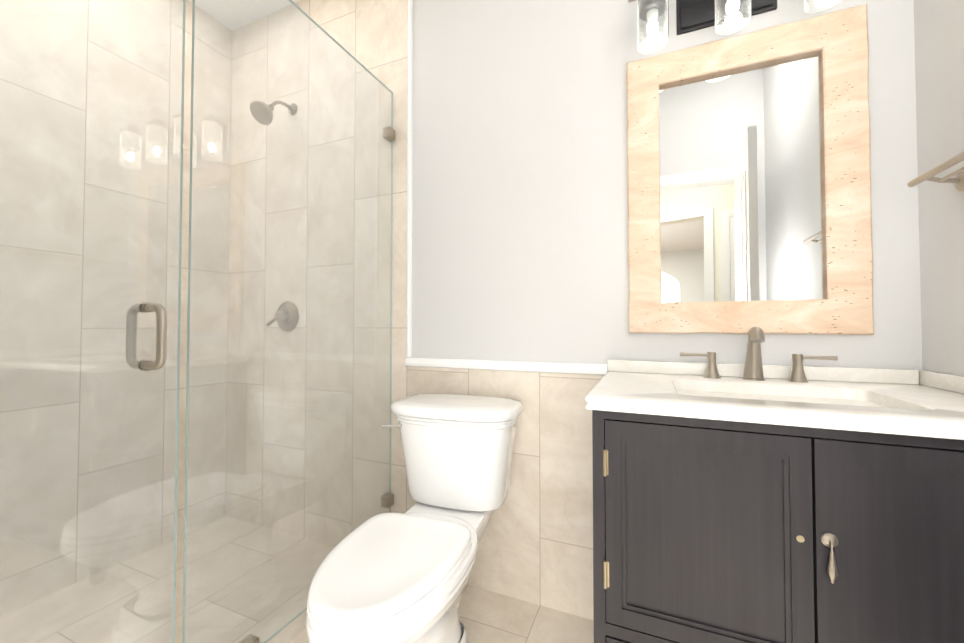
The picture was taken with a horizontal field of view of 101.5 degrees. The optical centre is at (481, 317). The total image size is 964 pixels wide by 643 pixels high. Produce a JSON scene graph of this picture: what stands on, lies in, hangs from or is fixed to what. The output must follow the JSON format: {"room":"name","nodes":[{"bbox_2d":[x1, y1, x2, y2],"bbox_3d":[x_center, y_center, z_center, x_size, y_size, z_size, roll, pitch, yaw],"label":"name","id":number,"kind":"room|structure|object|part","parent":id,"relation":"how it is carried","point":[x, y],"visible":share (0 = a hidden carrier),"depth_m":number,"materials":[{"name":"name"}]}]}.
{"room":"bathroom","nodes":[
{"label":"bathroom","id":0,"kind":"room"},
{"bbox_2d":[189,0,300,30],"bbox_3d":[-0.411,-1.715,0.973,3.140,0.100,1.810,-1,-1,23],"label":"ceiling","id":1,"kind":"structure","parent":0,"point":[240,8],"depth_m":2.10,"materials":[{"name":"white paint"}]},
{"bbox_2d":[0,516,593,642],"bbox_3d":[-0.411,1.124,0.912,3.140,0.100,1.810,-1,-1,23],"label":"floor","id":2,"kind":"structure","parent":0,"point":[486,616],"depth_m":1.50,"materials":[{"name":"tile"}]},
{"bbox_2d":[254,591,308,642],"bbox_3d":[-0.713,1.027,1.044,0.130,0.100,1.547,-1,-1,23],"label":"sill","id":3,"kind":"structure","parent":2,"relation":"on","point":[295,631],"depth_m":1.25,"materials":[{"name":"stone"}]},
{"bbox_2d":[0,0,394,642],"bbox_3d":[-0.733,-0.033,1.075,0.133,2.019,1.546,-1,-1,23],"label":"glass","id":4,"kind":"object","parent":3,"relation":"on","point":[160,322],"visible":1,"depth_m":1.00,"materials":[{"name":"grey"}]},
{"bbox_3d":[-0.892,-0.046,0.677,0.132,2.011,0.689,0,-1,21],"label":"door","id":5,"kind":"part","parent":4,"relation":"part of","materials":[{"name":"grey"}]},
{"bbox_2d":[306,394,522,642],"bbox_3d":[-0.194,0.692,1.187,0.497,0.776,0.823,0,-1,18],"label":"toilet","id":6,"kind":"object","parent":2,"relation":"on","point":[391,578],"visible":1,"depth_m":1.13,"materials":[{"name":"white ceramic"}]},
{"bbox_2d":[585,326,963,642],"bbox_3d":[0.724,0.549,0.979,0.832,1.054,0.554,-1,-1,23],"label":"bathroom vanity","id":7,"kind":"object","parent":2,"relation":"on","point":[752,499],"visible":1,"depth_m":0.79,"materials":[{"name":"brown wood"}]},
{"bbox_2d":[412,0,921,371],"bbox_3d":[-0.079,-0.279,1.721,3.140,2.740,0.118,-1,-1,23],"label":"wall","id":8,"kind":"structure","parent":0,"point":[519,193],"depth_m":1.50,"materials":[{"name":"grey paint"}]},
{"bbox_2d":[225,0,407,546],"bbox_3d":[-0.883,-0.273,1.993,1.202,2.740,0.012,-1,-1,23],"label":"shower wall tile","id":9,"kind":"structure","parent":8,"relation":"attached to","point":[371,36],"depth_m":1.95,"materials":[{"name":"beige tile"}]},
{"bbox_2d":[250,100,296,124],"bbox_3d":[-1.025,-1.023,1.940,0.110,0.183,0.223,-1,-1,23],"label":"shower head","id":10,"kind":"object","parent":9,"relation":"attached to","point":[257,116],"depth_m":1.88},
{"bbox_2d":[265,301,298,331],"bbox_3d":[-1.019,-0.007,1.990,0.156,0.156,0.086,-1,-1,23],"label":"shower valve","id":11,"kind":"object","parent":9,"relation":"attached to","point":[295,314],"depth_m":2.00,"materials":[{"name":"silver metal"}]},
{"bbox_2d":[406,366,603,619],"bbox_3d":[0.445,0.643,1.407,1.686,0.884,0.012,-1,-1,23],"label":"tile wainscot","id":12,"kind":"structure","parent":8,"relation":"attached to","point":[535,545],"depth_m":1.49,"materials":[{"name":"beige tile"}]},
{"bbox_2d":[405,0,607,375],"bbox_3d":[0.057,-0.720,1.593,0.850,1.861,0.028,-1,-1,23],"label":"trim","id":13,"kind":"structure","parent":8,"relation":"attached to","point":[554,367],"depth_m":1.71,"materials":[{"name":"white paint"}]},
{"bbox_2d":[628,0,840,54],"bbox_3d":[0.764,-1.022,1.216,0.588,0.296,0.182,-1,-1,23],"label":"sconce","id":14,"kind":"object","parent":8,"relation":"attached to","point":[693,15],"visible":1,"depth_m":1.26,"materials":[{"name":"glass"}]},
{"bbox_2d":[626,4,873,334],"bbox_3d":[0.816,-0.426,1.264,0.658,0.959,0.030,-1,-1,23],"label":"mirror","id":15,"kind":"object","parent":8,"relation":"attached to","point":[749,178],"visible":0.98,"depth_m":1.25,"materials":[{"name":"stone"}]},
{"bbox_2d":[914,0,963,375],"bbox_3d":[0.951,-0.309,0.298,0.130,2.740,1.692,-1,-1,23],"label":"wall","id":16,"kind":"structure","parent":0,"point":[939,48],"depth_m":1.02,"materials":[{"name":"grey paint"}]},
{"bbox_2d":[907,151,963,190],"bbox_3d":[1.036,-0.333,0.768,0.079,0.051,0.519,-1,-1,23],"label":"towel bar","id":17,"kind":"object","parent":16,"relation":"attached to","point":[957,181],"visible":1,"depth_m":0.94,"materials":[{"name":"silver metal"}]},
{"bbox_3d":[-1.822,-0.284,1.480,0.122,2.740,1.692,-1,-1,23],"label":"wall","id":18,"kind":"structure","parent":0,"visible":0},
{"bbox_2d":[0,0,231,615],"bbox_3d":[-1.739,-0.283,1.504,0.012,2.740,1.560,-1,-1,23],"label":"wall tile","id":19,"kind":"structure","parent":18,"relation":"attached to","point":[29,372],"depth_m":1.72,"materials":[{"name":"beige tile"}]}
]}

